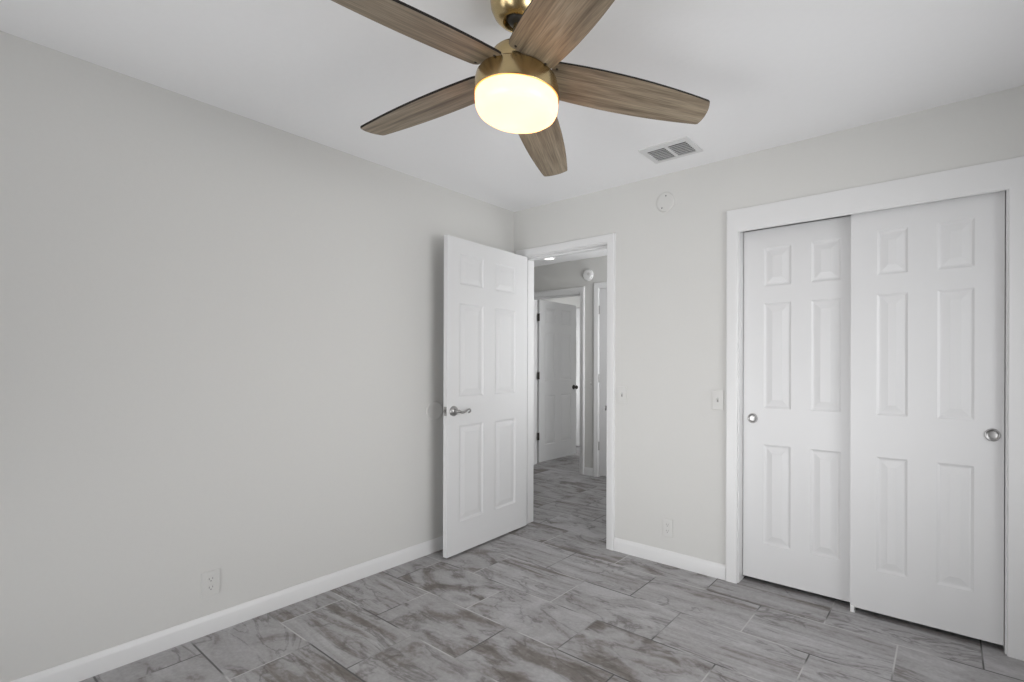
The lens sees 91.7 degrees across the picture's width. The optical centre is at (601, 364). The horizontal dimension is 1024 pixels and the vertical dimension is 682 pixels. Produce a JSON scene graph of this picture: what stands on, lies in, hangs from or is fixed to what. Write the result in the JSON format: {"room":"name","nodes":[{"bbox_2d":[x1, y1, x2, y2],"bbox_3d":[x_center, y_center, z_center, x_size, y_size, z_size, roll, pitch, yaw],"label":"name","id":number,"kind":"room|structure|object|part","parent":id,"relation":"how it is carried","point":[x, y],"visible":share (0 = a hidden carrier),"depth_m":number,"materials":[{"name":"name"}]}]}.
{"room":"empty bedroom","nodes":[
{"label":"empty bedroom","id":0,"kind":"room"},
{"bbox_2d":[0,31,513,681],"bbox_3d":[-1.798,0.021,2.378,0.115,2.440,3.890,0,0,35],"label":"wall","id":1,"kind":"structure","parent":0,"point":[222,331],"depth_m":2.21,"materials":[{"name":"paint"}]},
{"bbox_2d":[201,568,219,597],"bbox_3d":[-1.809,1.011,2.260,0.008,0.114,0.070,0,0,35],"label":"wall outlet","id":2,"kind":"object","parent":1,"relation":"attached to","point":[210,580],"visible":1,"depth_m":2.26,"materials":[{"name":"beige plastic"}]},
{"bbox_2d":[206,576,214,582],"bbox_3d":[-1.807,0.992,2.259,0.004,0.025,0.034,0,0,35],"label":"receptacle","id":3,"kind":"object","parent":2,"relation":"attached to","point":[209,579],"depth_m":2.26,"materials":[{"name":"grey plastic"}]},
{"bbox_2d":[206,584,214,590],"bbox_3d":[-1.807,1.031,2.259,0.004,0.025,0.034,0,0,35],"label":"receptacle","id":4,"kind":"object","parent":2,"relation":"attached to","point":[209,587],"depth_m":2.26,"materials":[{"name":"grey plastic"}]},
{"bbox_2d":[10,536,442,681],"bbox_3d":[-1.754,1.198,2.334,0.013,0.086,3.642,0,0,35],"label":"baseboard","id":5,"kind":"structure","parent":1,"relation":"attached to","point":[97,663],"depth_m":2.27,"materials":[{"name":"white paint"}]},
{"bbox_2d":[426,401,442,419],"bbox_3d":[-1.110,0.307,3.248,0.005,0.128,0.128,0,0,35],"label":"bumper cover","id":6,"kind":"object","parent":1,"relation":"attached to","point":[434,410],"visible":0.99,"depth_m":3.24,"materials":[{"name":"paint"}]},
{"bbox_2d":[0,0,1023,266],"bbox_3d":[-0.112,-1.224,3.813,6.975,0.060,8.175,0,0,35],"label":"ceiling","id":7,"kind":"structure","parent":0,"point":[771,73],"depth_m":1.95,"materials":[{"name":"paint"}]},
{"bbox_2d":[331,0,709,176],"bbox_3d":[-0.313,-0.999,1.589,1.272,0.390,1.258,-1,-2,35],"label":"ceiling fan","id":8,"kind":"object","parent":7,"relation":"hanging from","point":[514,88],"visible":1,"depth_m":1.55,"materials":[{"name":"brown wood"}]},
{"bbox_3d":[-0.536,-0.929,1.315,0.164,0.008,0.558,14,14,40],"label":"blade","id":9,"kind":"part","parent":8,"relation":"part of","materials":[{"name":"brown wood"}]},
{"bbox_3d":[-0.632,-0.918,1.759,0.558,0.008,0.165,-6,8,24],"label":"blade","id":10,"kind":"part","parent":8,"relation":"part of","materials":[{"name":"brown wood"}]},
{"bbox_3d":[-0.278,-0.839,1.601,0.267,0.072,0.267,-1,-2,35],"label":"lamp shade","id":11,"kind":"part","parent":8,"relation":"part of","materials":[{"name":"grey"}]},
{"bbox_3d":[-0.240,-0.913,1.988,0.164,0.008,0.558,-12,-8,4],"label":"blade","id":12,"kind":"part","parent":8,"relation":"part of","materials":[{"name":"brown wood"}]},
{"bbox_3d":[-0.084,-0.932,1.270,0.165,0.008,0.558,15,-4,-30],"label":"blade","id":13,"kind":"part","parent":8,"relation":"part of","materials":[{"name":"brown wood"}]},
{"bbox_3d":[0.100,-0.922,1.686,0.558,0.008,0.165,5,-15,-12],"label":"blade","id":14,"kind":"part","parent":8,"relation":"part of","materials":[{"name":"brown wood"}]},
{"bbox_2d":[638,136,702,163],"bbox_3d":[0.382,-1.187,2.723,0.304,0.010,0.212,0,0,35],"label":"ceiling vent","id":15,"kind":"object","parent":7,"relation":"in","point":[684,146],"visible":1,"depth_m":2.71,"materials":[{"name":"white metal"}]},
{"bbox_2d":[80,446,1023,681],"bbox_3d":[-0.119,1.276,3.813,6.975,0.060,8.175,0,0,35],"label":"floor","id":16,"kind":"structure","parent":0,"point":[545,599],"depth_m":2.28,"materials":[{"name":"grey tile"}]},
{"bbox_2d":[850,604,855,612],"bbox_3d":[1.288,1.233,2.504,0.022,0.036,0.084,0,0,35],"label":"floor guide","id":17,"kind":"object","parent":16,"relation":"on","point":[852,608],"visible":0.51,"depth_m":2.47,"materials":[{"name":"white plastic"}]},
{"bbox_2d":[542,296,579,307],"bbox_3d":[0.563,0.029,6.768,4.470,2.440,0.115,0,0,35],"label":"wall","id":18,"kind":"structure","parent":0,"point":[574,300],"depth_m":7.46,"materials":[{"name":"paint"}]},
{"bbox_2d":[576,308,579,445],"bbox_3d":[-0.577,0.190,7.538,0.748,2.070,0.035,0,0,35],"label":"door","id":19,"kind":"structure","parent":18,"relation":"in","point":[577,309],"depth_m":7.36,"materials":[{"name":"white paint"}]},
{"bbox_2d":[534,256,606,467],"bbox_3d":[-0.217,0.026,5.621,4.520,2.440,0.115,0,0,35],"label":"wall","id":20,"kind":"structure","parent":0,"point":[564,275],"depth_m":5.52,"materials":[{"name":"paint"}]},
{"bbox_2d":[537,300,577,461],"bbox_3d":[-0.570,0.209,6.409,0.102,2.040,0.800,0,0,34],"label":"door","id":21,"kind":"structure","parent":20,"relation":"in","point":[556,322],"depth_m":6.38,"materials":[{"name":"white paint"}]},
{"bbox_2d":[533,287,584,474],"bbox_3d":[-0.542,0.181,5.851,0.928,2.127,0.151,0,0,35],"label":"door frame","id":22,"kind":"structure","parent":20,"relation":"attached to","point":[578,291],"depth_m":5.56,"materials":[{"name":"white paint"}]},
{"bbox_2d":[583,269,592,280],"bbox_3d":[-0.160,-1.004,5.487,0.128,0.128,0.041,0,0,35],"label":"smoke detector","id":23,"kind":"object","parent":20,"relation":"attached to","point":[588,274],"visible":1,"depth_m":5.47,"materials":[{"name":"white plastic"}]},
{"bbox_2d":[584,467,592,475],"bbox_3d":[-0.149,1.203,5.492,0.133,0.086,0.013,0,0,35],"label":"baseboard","id":24,"kind":"structure","parent":20,"relation":"attached to","point":[587,471],"depth_m":5.49,"materials":[{"name":"white paint"}]},
{"bbox_2d":[589,379,593,388],"bbox_3d":[-0.124,0.216,5.473,0.070,0.114,0.019,0,0,35],"label":"light switch","id":25,"kind":"object","parent":20,"relation":"attached to","point":[591,381],"visible":1,"depth_m":5.47,"materials":[{"name":"beige plastic"}]},
{"bbox_2d":[593,282,606,476],"bbox_3d":[0.311,0.171,5.236,0.908,2.153,0.133,0,0,35],"label":"door frame","id":26,"kind":"structure","parent":20,"relation":"attached to","point":[602,285],"depth_m":5.42,"materials":[{"name":"white paint"}]},
{"bbox_2d":[598,288,606,475],"bbox_3d":[0.288,0.199,5.212,0.774,2.065,0.048,0,0,35],"label":"door","id":27,"kind":"structure","parent":20,"relation":"in","point":[602,444],"depth_m":5.39,"materials":[{"name":"white paint"}]},
{"bbox_2d":[514,85,1023,563],"bbox_3d":[0.962,0.030,2.738,3.975,2.440,0.115,0,0,35],"label":"wall","id":28,"kind":"structure","parent":0,"point":[670,283],"depth_m":2.97,"materials":[{"name":"paint"}]},
{"bbox_2d":[443,235,527,557],"bbox_3d":[-0.793,0.204,3.435,0.150,2.052,0.786,0,0,32],"label":"door","id":29,"kind":"structure","parent":28,"relation":"in","point":[486,287],"depth_m":3.36,"materials":[{"name":"white paint"}]},
{"bbox_3d":[-0.942,0.300,3.138,0.030,0.066,0.066,0,0,32],"label":"lever handle","id":30,"kind":"part","parent":29,"relation":"part of","materials":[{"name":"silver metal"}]},
{"bbox_3d":[-0.893,0.303,3.163,0.030,0.031,0.116,0,0,32],"label":"lever","id":31,"kind":"part","parent":29,"relation":"part of","materials":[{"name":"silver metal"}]},
{"bbox_2d":[516,233,615,550],"bbox_3d":[-0.256,0.179,3.598,0.923,2.134,0.153,0,0,35],"label":"door frame","id":32,"kind":"structure","parent":28,"relation":"attached to","point":[607,241],"depth_m":3.33,"materials":[{"name":"white paint"}]},
{"bbox_2d":[618,386,626,403],"bbox_3d":[0.129,0.202,3.245,0.070,0.114,0.019,0,0,35],"label":"light switch","id":33,"kind":"object","parent":28,"relation":"attached to","point":[622,390],"visible":1,"depth_m":3.25,"materials":[{"name":"beige plastic"}]},
{"bbox_2d":[657,192,673,211],"bbox_3d":[0.395,-1.018,3.064,0.124,0.124,0.012,0,0,35],"label":"round cover plate","id":34,"kind":"object","parent":28,"relation":"attached to","point":[665,201],"visible":1,"depth_m":3.06,"materials":[{"name":"beige plastic"}]},
{"bbox_2d":[663,518,672,537],"bbox_3d":[0.409,1.020,3.051,0.070,0.114,0.008,0,0,35],"label":"wall outlet","id":35,"kind":"object","parent":28,"relation":"attached to","point":[667,523],"visible":1,"depth_m":3.05,"materials":[{"name":"beige plastic"}]},
{"bbox_2d":[614,537,724,579],"bbox_3d":[0.399,1.205,3.056,0.777,0.086,0.013,0,0,35],"label":"baseboard","id":36,"kind":"structure","parent":28,"relation":"attached to","point":[697,565],"depth_m":3.03,"materials":[{"name":"white paint"}]},
{"bbox_2d":[712,390,723,409],"bbox_3d":[0.675,0.209,2.859,0.070,0.114,0.019,0,0,35],"label":"light switch","id":37,"kind":"object","parent":28,"relation":"attached to","point":[717,395],"visible":1,"depth_m":2.86,"materials":[{"name":"beige plastic"}]},
{"bbox_2d":[743,216,850,601],"bbox_3d":[1.078,0.229,2.676,0.612,1.990,0.036,0,0,35],"label":"door","id":38,"kind":"structure","parent":28,"relation":"in","point":[797,333],"depth_m":2.66,"materials":[{"name":"white paint"}]},
{"bbox_3d":[0.865,0.309,2.809,0.058,0.058,0.007,0,0,35],"label":"finger pull","id":39,"kind":"part","parent":38,"relation":"part of","materials":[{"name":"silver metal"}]},
{"bbox_2d":[725,156,1023,660],"bbox_3d":[1.292,0.182,2.493,1.326,2.137,0.133,0,0,35],"label":"door frame","id":40,"kind":"structure","parent":28,"relation":"attached to","point":[1008,174],"depth_m":2.23,"materials":[{"name":"white paint"}]},
{"bbox_2d":[850,191,1004,645],"bbox_3d":[1.514,0.228,2.316,0.604,1.994,0.036,0,0,35],"label":"door","id":41,"kind":"structure","parent":28,"relation":"in","point":[928,279],"depth_m":2.29,"materials":[{"name":"white paint"}]},
{"bbox_3d":[1.720,0.311,2.153,0.058,0.058,0.007,0,0,35],"label":"finger pull","id":42,"kind":"part","parent":41,"relation":"part of","materials":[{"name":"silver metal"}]},
{"bbox_2d":[746,215,850,231],"bbox_3d":[1.529,0.032,2.827,1.478,2.440,0.685,0,0,35],"label":"wall","id":43,"kind":"structure","parent":0,"point":[847,215],"depth_m":3.30,"materials":[{"name":"paint"}]}
]}

